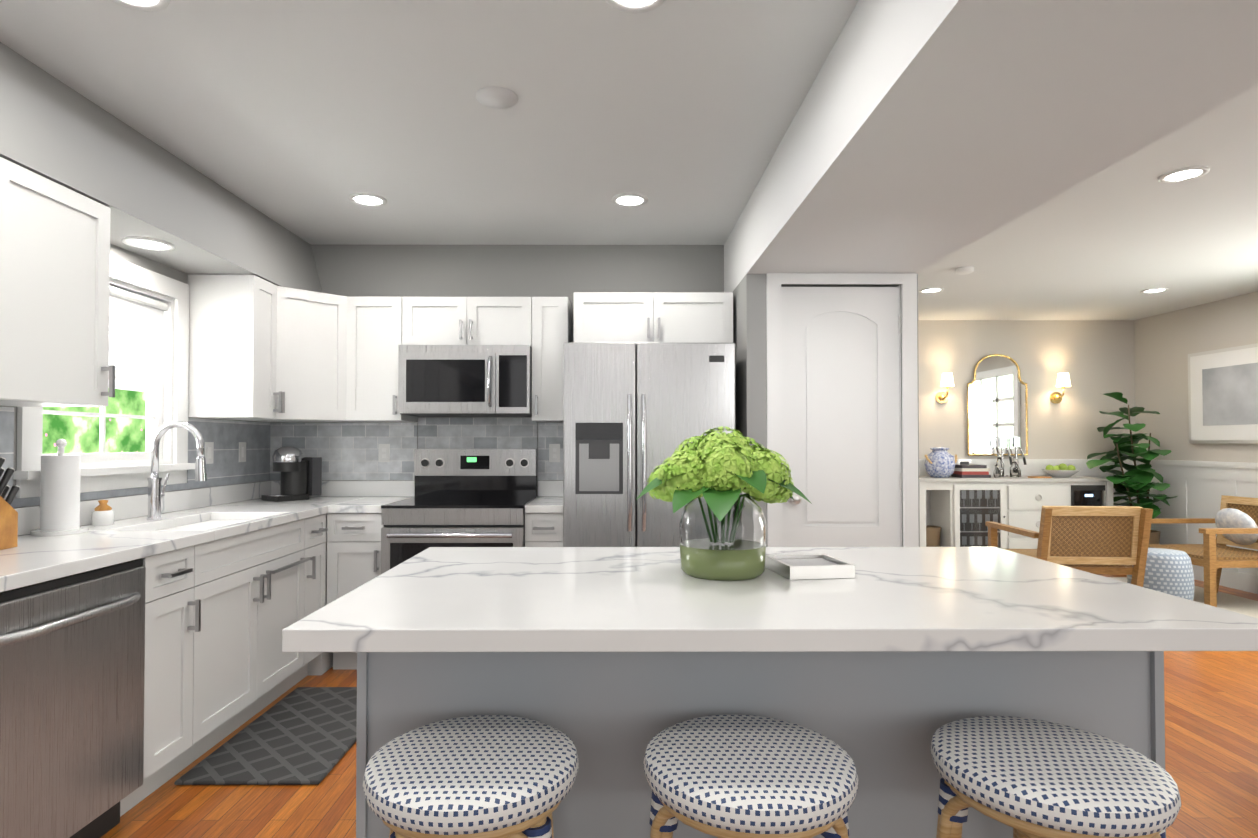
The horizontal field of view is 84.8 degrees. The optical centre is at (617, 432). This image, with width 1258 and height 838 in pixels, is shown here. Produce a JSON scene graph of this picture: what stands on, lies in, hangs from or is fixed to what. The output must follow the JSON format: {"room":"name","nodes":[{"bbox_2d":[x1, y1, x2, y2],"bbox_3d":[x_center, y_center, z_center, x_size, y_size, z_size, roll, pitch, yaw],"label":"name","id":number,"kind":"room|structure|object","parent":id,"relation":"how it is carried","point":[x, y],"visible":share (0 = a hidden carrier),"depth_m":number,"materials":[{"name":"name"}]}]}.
{"room":"kitchen","nodes":[
{"label":"kitchen","id":0,"kind":"room"},
{"bbox_2d":[0,243,269,507],"bbox_3d":[-2.256,0.006,0.912,0.120,2.520,7.120,0,-1,0],"label":"wall","id":1,"kind":"structure","parent":0,"point":[141,261],"depth_m":3.18,"materials":[{"name":"grey paint"}]},
{"bbox_2d":[13,256,194,497],"bbox_3d":[-2.234,-0.256,3.017,0.180,1.010,1.020,0,-1,0],"label":"window","id":2,"kind":"structure","parent":1,"relation":"in","point":[156,304],"depth_m":3.24,"materials":[{"name":"white"}]},
{"bbox_2d":[0,407,269,507],"bbox_3d":[-2.194,0.076,1.561,0.007,0.364,5.618,0,-1,0],"label":"tiled wall","id":3,"kind":"structure","parent":1,"relation":"attached to","point":[226,467],"depth_m":3.79,"materials":[{"name":"tile"}]},
{"bbox_2d":[0,157,19,404],"bbox_3d":[-2.025,-0.474,1.581,0.338,0.731,1.038,0,-1,0],"label":"upper cabinet","id":4,"kind":"object","parent":3,"relation":"attached to","point":[9,171],"depth_m":2.11,"materials":[{"name":"white wood"}]},
{"bbox_2d":[0,166,114,406],"bbox_3d":[-2.028,-0.464,2.251,0.338,0.731,0.539,0,-1,0],"label":"upper cabinet","id":5,"kind":"object","parent":3,"relation":"attached to","point":[63,271],"depth_m":2.31,"materials":[{"name":"white wood"}]},
{"bbox_2d":[15,481,271,536],"bbox_3d":[-2.185,0.311,1.556,0.020,0.100,5.617,0,-1,0],"label":"backsplash","id":6,"kind":"structure","parent":3,"relation":"attached to","point":[134,505],"depth_m":3.34,"materials":[{"name":"white stone"}]},
{"bbox_2d":[188,275,279,420],"bbox_3d":[-2.016,-0.441,3.667,0.375,0.731,0.293,0,-1,0],"label":"upper cabinet","id":7,"kind":"object","parent":3,"relation":"attached to","point":[234,320],"depth_m":3.52,"materials":[{"name":"white wood"}]},
{"bbox_2d":[257,286,355,421],"bbox_3d":[-1.872,-0.435,4.046,0.669,0.731,0.667,0,-1,0],"label":"upper cabinet","id":8,"kind":"object","parent":1,"relation":"attached to","point":[318,329],"depth_m":3.93,"materials":[{"name":"white wood"}]},
{"bbox_2d":[269,245,723,496],"bbox_3d":[-0.370,0.061,4.430,3.920,2.520,0.100,0,-1,0],"label":"wall","id":9,"kind":"structure","parent":0,"point":[568,271],"depth_m":4.40,"materials":[{"name":"grey paint"}]},
{"bbox_2d":[272,481,414,496],"bbox_3d":[-1.730,0.355,4.356,0.914,0.100,0.020,0,-1,0],"label":"backsplash","id":10,"kind":"structure","parent":9,"relation":"attached to","point":[329,488],"depth_m":4.35,"materials":[{"name":"white stone"}]},
{"bbox_2d":[356,297,417,421],"bbox_3d":[-1.456,-0.433,4.192,0.373,0.731,0.375,0,-1,0],"label":"upper cabinet","id":11,"kind":"object","parent":9,"relation":"attached to","point":[379,320],"depth_m":4.05,"materials":[{"name":"white wood"}]},
{"bbox_2d":[270,418,562,497],"bbox_3d":[-1.249,0.185,4.370,1.906,0.560,0.007,0,-1,0],"label":"tile backsplash","id":12,"kind":"structure","parent":9,"relation":"attached to","point":[346,451],"depth_m":4.37,"materials":[{"name":"tile"}]},
{"bbox_2d":[205,442,213,463],"bbox_3d":[-2.195,0.110,3.702,0.008,0.116,0.070,0,-1,0],"label":"electrical outlet plate","id":13,"kind":"object","parent":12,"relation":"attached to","point":[209,446],"depth_m":3.70,"materials":[{"name":"white plastic"}]},
{"bbox_2d":[239,442,245,461],"bbox_3d":[-2.196,0.115,4.032,0.008,0.116,0.070,0,-1,0],"label":"electrical outlet plate","id":14,"kind":"object","parent":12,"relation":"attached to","point":[242,445],"depth_m":4.03,"materials":[{"name":"white plastic"}]},
{"bbox_2d":[378,444,389,461],"bbox_3d":[-1.480,0.130,4.361,0.070,0.116,0.008,0,-1,0],"label":"electrical outlet plate","id":15,"kind":"object","parent":12,"relation":"attached to","point":[384,452],"depth_m":4.36,"materials":[{"name":"white plastic"}]},
{"bbox_2d":[549,444,559,461],"bbox_3d":[-0.400,0.130,4.366,0.070,0.116,0.008,0,-1,0],"label":"electrical outlet plate","id":16,"kind":"object","parent":12,"relation":"attached to","point":[554,449],"depth_m":4.36,"materials":[{"name":"white plastic"}]},
{"bbox_2d":[404,297,531,346],"bbox_3d":[-0.888,-0.653,4.216,0.762,0.291,0.338,0,-1,0],"label":"upper cabinet","id":17,"kind":"object","parent":9,"relation":"attached to","point":[427,320],"depth_m":4.05,"materials":[{"name":"white wood"}]},
{"bbox_2d":[398,345,531,416],"bbox_3d":[-0.888,-0.303,4.151,0.756,0.400,0.458,0,-1,0],"label":"over-the-range microwave","id":18,"kind":"object","parent":17,"relation":"attached to","point":[464,380],"visible":0.98,"depth_m":3.97,"materials":[{"name":"grey metal"}]},
{"bbox_2d":[532,297,571,421],"bbox_3d":[-0.400,-0.433,4.214,0.214,0.731,0.338,0,-1,0],"label":"upper cabinet","id":19,"kind":"object","parent":9,"relation":"attached to","point":[551,316],"depth_m":4.05,"materials":[{"name":"white wood"}]},
{"bbox_2d":[574,292,732,343],"bbox_3d":[0.203,-0.649,4.160,0.915,0.301,0.454,0,-1,0],"label":"upper cabinet","id":20,"kind":"object","parent":9,"relation":"attached to","point":[656,317],"depth_m":3.94,"materials":[{"name":"white wood"}]},
{"bbox_2d":[0,0,1257,319],"bbox_3d":[1.573,-1.282,2.339,8.150,0.100,10.100,0,-1,0],"label":"ceiling","id":21,"kind":"structure","parent":0,"point":[302,118],"depth_m":2.80,"materials":[{"name":"white paint"}]},
{"bbox_2d":[111,0,169,10],"bbox_3d":[-1.360,-1.234,1.916,0.189,0.008,0.189,0,-1,-21],"label":"recessed light","id":22,"kind":"object","parent":21,"relation":"in","point":[144,5],"depth_m":1.98,"materials":[{"name":"white"}]},
{"bbox_2d":[0,42,321,292],"bbox_3d":[-2.021,-1.055,0.880,0.350,0.400,7.020,0,-1,0],"label":"soffit","id":23,"kind":"object","parent":21,"relation":"attached to","point":[53,129],"depth_m":2.76,"materials":[{"name":"grey paint"}]},
{"bbox_2d":[122,237,174,250],"bbox_3d":[-2.034,-0.817,2.987,0.189,0.008,0.189,0,-1,-21],"label":"recessed light","id":24,"kind":"object","parent":23,"relation":"in","point":[140,242],"depth_m":2.98,"materials":[{"name":"white"}]},
{"bbox_2d":[349,193,386,206],"bbox_3d":[-1.297,-1.207,3.576,0.189,0.008,0.189,0,-1,-21],"label":"recessed light","id":25,"kind":"object","parent":21,"relation":"in","point":[365,199],"depth_m":3.57,"materials":[{"name":"white plastic"}]},
{"bbox_2d":[476,86,516,108],"bbox_3d":[-0.442,-1.224,2.520,0.150,0.008,0.150,0,-1,0],"label":"ceiling speaker","id":26,"kind":"object","parent":21,"relation":"attached to","point":[497,97],"visible":1,"depth_m":2.51,"materials":[{"name":"white paint"}]},
{"bbox_2d":[612,193,647,206],"bbox_3d":[0.063,-1.207,3.582,0.189,0.008,0.189,0,-1,-6],"label":"recessed light","id":27,"kind":"object","parent":21,"relation":"in","point":[635,200],"depth_m":3.57,"materials":[{"name":"white plastic"}]},
{"bbox_2d":[605,0,664,12],"bbox_3d":[0.050,-1.234,1.922,0.189,0.008,0.189,0,-1,-21],"label":"recessed light","id":28,"kind":"object","parent":21,"relation":"in","point":[634,6],"depth_m":1.98,"materials":[{"name":"white"}]},
{"bbox_2d":[919,287,943,292],"bbox_3d":[2.595,-1.174,5.692,0.189,0.008,0.189,0,-1,-6],"label":"recessed light","id":29,"kind":"object","parent":21,"relation":"in","point":[927,290],"depth_m":5.69,"materials":[{"name":"white"}]},
{"bbox_2d":[956,266,973,274],"bbox_3d":[2.518,-1.171,4.991,0.120,0.035,0.120,0,-1,0],"label":"smoke detector","id":30,"kind":"object","parent":21,"relation":"attached to","point":[964,270],"visible":1,"depth_m":4.95,"materials":[{"name":"white plastic"}]},
{"bbox_2d":[724,0,1257,292],"bbox_3d":[1.149,-1.070,0.894,0.910,0.370,7.020,0,-1,0],"label":"soffit","id":31,"kind":"structure","parent":21,"relation":"attached to","point":[920,136],"depth_m":1.96,"materials":[{"name":"white paint"}]},
{"bbox_2d":[1140,288,1168,292],"bbox_3d":[4.445,-1.174,5.700,0.189,0.008,0.189,0,-1,-21],"label":"recessed light","id":32,"kind":"object","parent":21,"relation":"in","point":[1154,290],"depth_m":5.70,"materials":[{"name":"white"}]},
{"bbox_2d":[1158,166,1209,182],"bbox_3d":[2.665,-1.213,3.242,0.189,0.008,0.189,0,-1,-21],"label":"recessed light","id":33,"kind":"object","parent":21,"relation":"in","point":[1183,174],"depth_m":3.24,"materials":[{"name":"white plastic"}]},
{"bbox_2d":[101,574,1257,837],"bbox_3d":[1.573,1.338,2.297,8.150,0.100,10.100,0,-1,0],"label":"floor","id":34,"kind":"structure","parent":0,"point":[1211,732],"depth_m":2.50,"materials":[{"name":"brown wood"}]},
{"bbox_2d":[0,559,145,837],"bbox_3d":[-1.837,0.847,1.962,0.646,0.871,0.630,0,-1,0],"label":"dishwasher","id":35,"kind":"object","parent":34,"relation":"on","point":[72,661],"visible":1,"depth_m":1.97,"materials":[{"name":"silver metal"}]},
{"bbox_2d":[12,541,211,816],"bbox_3d":[-1.880,0.852,2.445,0.616,0.875,0.329,0,-1,0],"label":"base cabinet","id":36,"kind":"object","parent":34,"relation":"on","point":[176,586],"depth_m":2.46,"materials":[{"name":"white wood"}]},
{"bbox_2d":[208,521,299,749],"bbox_3d":[-1.882,0.861,3.006,0.616,0.875,1.028,0,-1,0],"label":"base cabinet","id":37,"kind":"object","parent":34,"relation":"on","point":[240,577],"depth_m":2.97,"materials":[{"name":"white wood"}]},
{"bbox_2d":[0,497,355,591],"bbox_3d":[-1.874,0.381,1.557,0.642,0.040,5.617,0,-1,0],"label":"countertop","id":38,"kind":"structure","parent":37,"relation":"on","point":[35,559],"depth_m":2.45,"materials":[{"name":"white stone"}]},
{"bbox_2d":[0,457,19,549],"bbox_3d":[-2.001,0.204,2.133,0.130,0.330,0.264,0,-1,-7],"label":"knife block","id":39,"kind":"object","parent":38,"relation":"on","point":[8,526],"visible":1,"depth_m":2.21,"materials":[{"name":"brown wood"}]},
{"bbox_2d":[30,439,88,535],"bbox_3d":[-2.088,0.200,2.580,0.170,0.352,0.170,0,-1,0],"label":"paper towel holder","id":40,"kind":"object","parent":38,"relation":"on","point":[60,496],"visible":1,"depth_m":2.54,"materials":[{"name":"white paper"}]},
{"bbox_2d":[91,500,114,525],"bbox_3d":[-2.114,0.328,2.828,0.076,0.104,0.076,0,-1,0],"label":"jar","id":41,"kind":"object","parent":38,"relation":"on","point":[103,514],"visible":1,"depth_m":2.81,"materials":[{"name":"white ceramic"}]},
{"bbox_2d":[147,421,206,519],"bbox_3d":[-1.935,0.166,3.052,0.255,0.434,0.108,0,-1,0],"label":"faucet","id":42,"kind":"object","parent":38,"relation":"on","point":[156,494],"visible":1,"depth_m":3.02,"materials":[{"name":"silver metal"}]},
{"bbox_2d":[152,517,251,528],"bbox_3d":[-1.797,0.523,3.011,0.409,0.222,0.734,0,-1,0],"label":"sink","id":43,"kind":"object","parent":38,"relation":"in","point":[205,522],"depth_m":3.19,"materials":[{"name":"white ceramic"}]},
{"bbox_2d":[261,446,321,501],"bbox_3d":[-1.945,0.241,4.117,0.180,0.318,0.285,-1,-1,35],"label":"coffee machine","id":44,"kind":"object","parent":38,"relation":"on","point":[301,477],"visible":1,"depth_m":4.06,"materials":[{"name":"black plastic"}]},
{"bbox_2d":[174,687,356,784],"bbox_3d":[-1.359,1.290,3.006,0.530,0.015,0.980,0,-1,0],"label":"floor mat","id":45,"kind":"object","parent":34,"relation":"on","point":[302,736],"visible":0.79,"depth_m":2.82,"materials":[{"name":"grey fabric"}]},
{"bbox_2d":[300,509,335,680],"bbox_3d":[-1.854,0.870,3.571,0.677,0.875,0.339,0,-1,0],"label":"base cabinet","id":46,"kind":"object","parent":34,"relation":"on","point":[317,530],"depth_m":3.64,"materials":[{"name":"white wood"}]},
{"bbox_2d":[328,497,410,508],"bbox_3d":[-1.418,0.420,4.041,0.292,0.040,0.652,0,-1,0],"label":"countertop","id":47,"kind":"structure","parent":46,"relation":"on","point":[361,502],"depth_m":3.85,"materials":[{"name":"white stone"}]},
{"bbox_2d":[332,509,383,668],"bbox_3d":[-1.434,0.877,4.000,0.330,0.875,0.677,0,-1,0],"label":"base cabinet","id":48,"kind":"object","parent":34,"relation":"on","point":[358,531],"depth_m":3.73,"materials":[{"name":"white wood"}]},
{"bbox_2d":[381,449,536,573],"bbox_3d":[-0.887,0.707,3.985,0.760,1.215,0.741,0,-1,0],"label":"range","id":49,"kind":"object","parent":34,"relation":"on","point":[472,497],"visible":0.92,"depth_m":3.76,"materials":[{"name":"grey metal"}]},
{"bbox_2d":[362,715,578,837],"bbox_3d":[-0.267,0.931,1.276,0.390,0.684,0.390,0,-1,0],"label":"stool","id":50,"kind":"object","parent":34,"relation":"on","point":[491,776],"visible":1,"depth_m":1.18,"materials":[{"name":"wicker"}]},
{"bbox_2d":[525,501,562,546],"bbox_3d":[-0.400,0.878,4.035,0.214,0.875,0.616,0,-1,0],"label":"base cabinet","id":51,"kind":"object","parent":34,"relation":"on","point":[543,519],"depth_m":3.73,"materials":[{"name":"white wood"}]},
{"bbox_2d":[563,342,735,546],"bbox_3d":[0.167,0.421,3.950,0.910,1.785,0.792,0,-1,0],"label":"refrigerator","id":52,"kind":"object","parent":34,"relation":"on","point":[634,415],"visible":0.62,"depth_m":3.63,"materials":[{"name":"silver metal"}]},
{"bbox_2d":[643,715,858,837],"bbox_3d":[0.243,0.931,1.278,0.440,0.684,0.439,0,-1,0],"label":"stool","id":53,"kind":"object","parent":34,"relation":"on","point":[735,776],"visible":1,"depth_m":1.20,"materials":[{"name":"wicker"}]},
{"bbox_2d":[282,547,1257,837],"bbox_3d":[0.311,0.821,1.735,1.840,0.915,0.990,0,-1,0],"label":"kitchen island","id":54,"kind":"object","parent":34,"relation":"on","point":[884,665],"visible":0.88,"depth_m":1.50,"materials":[{"name":"grey stone"}]},
{"bbox_2d":[282,547,1257,651],"bbox_3d":[0.311,0.385,1.742,1.840,0.042,0.990,0,-1,0],"label":"island countertop","id":55,"kind":"structure","parent":54,"relation":"on","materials":[{"name":"stone"}]},
{"bbox_2d":[636,426,811,580],"bbox_3d":[0.260,0.173,1.724,0.432,0.380,0.362,0,-1,0],"label":"vase","id":56,"kind":"object","parent":55,"relation":"on","point":[713,482],"visible":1,"depth_m":1.69,"materials":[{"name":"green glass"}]},
{"bbox_2d":[765,554,854,579],"bbox_3d":[0.496,0.347,1.788,0.170,0.032,0.170,0,-1,-8],"label":"tray","id":57,"kind":"object","parent":55,"relation":"on","point":[809,566],"visible":1,"depth_m":1.72,"materials":[{"name":"white"}]},
{"bbox_2d":[919,476,1113,548],"bbox_3d":[3.820,0.901,6.793,1.900,0.915,0.470,0,-1,0],"label":"buffet","id":58,"kind":"object","parent":34,"relation":"on","point":[962,510],"visible":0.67,"depth_m":6.59,"materials":[{"name":"white wood"}]},
{"bbox_2d":[926,525,940,546],"bbox_3d":[3.060,1.048,6.783,0.230,0.240,0.230,0,-1,0],"label":"basket","id":59,"kind":"object","parent":58,"relation":"in","point":[933,533],"visible":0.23,"depth_m":6.68,"materials":[{"name":"wicker"}]},
{"bbox_2d":[924,447,957,477],"bbox_3d":[3.190,0.293,6.815,0.323,0.300,0.280,0,-1,0],"label":"jar","id":60,"kind":"object","parent":58,"relation":"on","point":[940,462],"visible":1,"depth_m":6.72,"materials":[{"name":"ceramic"}]},
{"bbox_2d":[951,460,990,477],"bbox_3d":[3.490,0.358,6.818,0.280,0.170,0.245,0,-1,0],"label":"books","id":61,"kind":"object","parent":58,"relation":"on","point":[964,469],"visible":0.92,"depth_m":6.70,"materials":[{"name":"grey"}]},
{"bbox_2d":[993,453,1020,477],"bbox_3d":[3.818,0.321,6.747,0.318,0.242,0.182,0,-1,0],"label":"glassware","id":62,"kind":"object","parent":58,"relation":"on","point":[1015,471],"visible":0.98,"depth_m":6.69,"materials":[{"name":"clear glass"}]},
{"bbox_2d":[998,437,1026,476],"bbox_3d":[3.982,0.244,6.959,0.286,0.403,0.100,0,-1,0],"label":"candle holder","id":63,"kind":"object","parent":58,"relation":"on","point":[1015,442],"visible":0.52,"depth_m":6.94,"materials":[{"name":"silver metal"}]},
{"bbox_2d":[1028,476,1051,477],"bbox_3d":[4.110,0.436,6.707,0.200,0.012,0.200,0,-1,0],"label":"tray","id":64,"kind":"object","parent":58,"relation":"on","point":[1039,477],"visible":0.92,"depth_m":6.70,"materials":[{"name":"brown wood"}]},
{"bbox_2d":[1041,463,1079,477],"bbox_3d":[4.390,0.374,6.819,0.330,0.138,0.330,0,-1,0],"label":"bowl","id":65,"kind":"object","parent":58,"relation":"on","point":[1062,470],"visible":1,"depth_m":6.76,"materials":[{"name":"white ceramic"}]},
{"bbox_2d":[930,716,1180,837],"bbox_3d":[0.793,0.931,1.270,0.417,0.684,0.417,0,-1,0],"label":"stool","id":66,"kind":"object","parent":34,"relation":"on","point":[1028,778],"visible":1,"depth_m":1.20,"materials":[{"name":"wicker"}]},
{"bbox_2d":[1086,392,1176,543],"bbox_3d":[4.812,0.488,6.566,0.740,1.735,0.704,0,-1,0],"label":"plant","id":67,"kind":"object","parent":34,"relation":"on","point":[1134,480],"visible":0.75,"depth_m":6.51,"materials":[{"name":"plant"}]},
{"bbox_2d":[1108,577,1257,617],"bbox_3d":[3.786,1.331,5.342,2.500,0.010,2.070,0,-1,0],"label":"area rug","id":68,"kind":"object","parent":34,"relation":"on","point":[1238,604],"depth_m":5.39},
{"bbox_2d":[985,506,1152,586],"bbox_3d":[3.274,0.916,5.061,0.710,0.809,0.860,0,-1,4],"label":"rattan armchair","id":69,"kind":"object","parent":68,"relation":"on","point":[1110,540],"visible":0.71,"depth_m":4.73,"materials":[{"name":"brown wicker"}]},
{"bbox_2d":[1127,548,1194,600],"bbox_3d":[3.987,1.094,5.062,0.390,0.455,0.390,0,-1,0],"label":"garden stool","id":70,"kind":"object","parent":68,"relation":"on","point":[1169,571],"visible":0.48,"depth_m":4.90,"materials":[{"name":"white ceramic"}]},
{"bbox_2d":[1148,495,1257,606],"bbox_3d":[4.705,0.921,5.387,0.884,0.809,0.735,0,-1,0],"label":"rattan armchair","id":71,"kind":"object","parent":68,"relation":"on","point":[1213,554],"visible":0.71,"depth_m":5.18,"materials":[{"name":"brown wood"}]},
{"bbox_2d":[1215,508,1257,544],"bbox_3d":[4.846,0.737,5.391,0.153,0.288,0.340,0,-1,0],"label":"chair pillow","id":72,"kind":"object","parent":71,"relation":"on","point":[1229,518],"visible":0.83,"depth_m":5.34,"materials":[{"name":"fabric"}]},
{"bbox_2d":[732,274,919,546],"bbox_3d":[1.136,0.240,4.008,0.910,2.150,0.750,0,-1,0],"label":"wall","id":73,"kind":"structure","parent":0,"point":[749,319],"depth_m":3.65,"materials":[{"name":"grey paint"}]},
{"bbox_2d":[781,287,901,546],"bbox_3d":[1.188,0.260,3.632,0.641,2.073,0.117,0,-1,0],"label":"pantry door","id":74,"kind":"structure","parent":73,"relation":"in","point":[840,410],"depth_m":3.66,"materials":[{"name":"white wood"}]},
{"bbox_2d":[766,273,918,546],"bbox_3d":[1.183,0.235,3.673,0.790,2.148,0.120,0,-1,0],"label":"door frame","id":75,"kind":"structure","parent":73,"relation":"attached to","point":[907,282],"depth_m":3.62,"materials":[{"name":"white wood"}]},
{"bbox_2d":[918,320,1135,458],"bbox_3d":[3.463,0.104,7.135,3.970,2.520,0.120,0,-1,0],"label":"wall","id":76,"kind":"structure","parent":0,"point":[1094,359],"depth_m":7.09,"materials":[{"name":"grey paint"}]},
{"bbox_2d":[936,373,953,403],"bbox_3d":[3.329,-0.448,6.988,0.124,0.300,0.197,0,-1,0],"label":"sconce","id":77,"kind":"object","parent":76,"relation":"attached to","point":[946,382],"visible":1,"depth_m":6.94,"materials":[{"name":"white fabric"}]},
{"bbox_2d":[966,354,1027,455],"bbox_3d":[3.887,-0.283,7.061,0.619,1.044,0.041,0,-1,0],"label":"arched mirror","id":78,"kind":"object","parent":76,"relation":"attached to","point":[997,399],"visible":0.98,"depth_m":7.05,"materials":[{"name":"gold mirror"}]},
{"bbox_2d":[919,459,1130,524],"bbox_3d":[3.425,0.818,7.048,3.690,1.090,0.031,0,-1,0],"label":"trim","id":79,"kind":"structure","parent":76,"relation":"attached to","point":[1033,467],"depth_m":7.05,"materials":[{"name":"white"}]},
{"bbox_2d":[1050,373,1070,403],"bbox_3d":[4.504,-0.448,6.993,0.124,0.300,0.197,0,-1,0],"label":"sconce","id":80,"kind":"object","parent":76,"relation":"attached to","point":[1063,380],"visible":1,"depth_m":6.95,"materials":[{"name":"white fabric"}]},
{"bbox_2d":[1134,291,1257,462],"bbox_3d":[5.409,0.027,2.234,0.120,2.520,9.700,0,-1,0],"label":"wall","id":81,"kind":"structure","parent":0,"point":[1166,344],"depth_m":6.52,"materials":[{"name":"grey paint"}]},
{"bbox_2d":[1131,460,1257,593],"bbox_3d":[5.319,0.741,2.222,0.058,1.090,9.698,0,-1,0],"label":"wainscoting","id":82,"kind":"structure","parent":81,"relation":"attached to","point":[1198,489],"depth_m":6.28,"materials":[{"name":"white"}]},
{"bbox_2d":[1188,343,1257,443],"bbox_3d":[5.313,-0.321,5.880,0.039,0.830,1.020,0,-1,0],"label":"framed art","id":83,"kind":"object","parent":81,"relation":"attached to","point":[1222,396],"visible":1,"depth_m":6.01,"materials":[{"name":"silver metal"}]},
{"label":"outside","id":84,"kind":"structure","parent":0,"visible":0},
{"bbox_2d":[42,316,145,453],"bbox_3d":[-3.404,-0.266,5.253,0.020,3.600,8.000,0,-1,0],"label":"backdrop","id":85,"kind":"structure","parent":84,"point":[79,434],"depth_m":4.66,"materials":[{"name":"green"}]}
]}

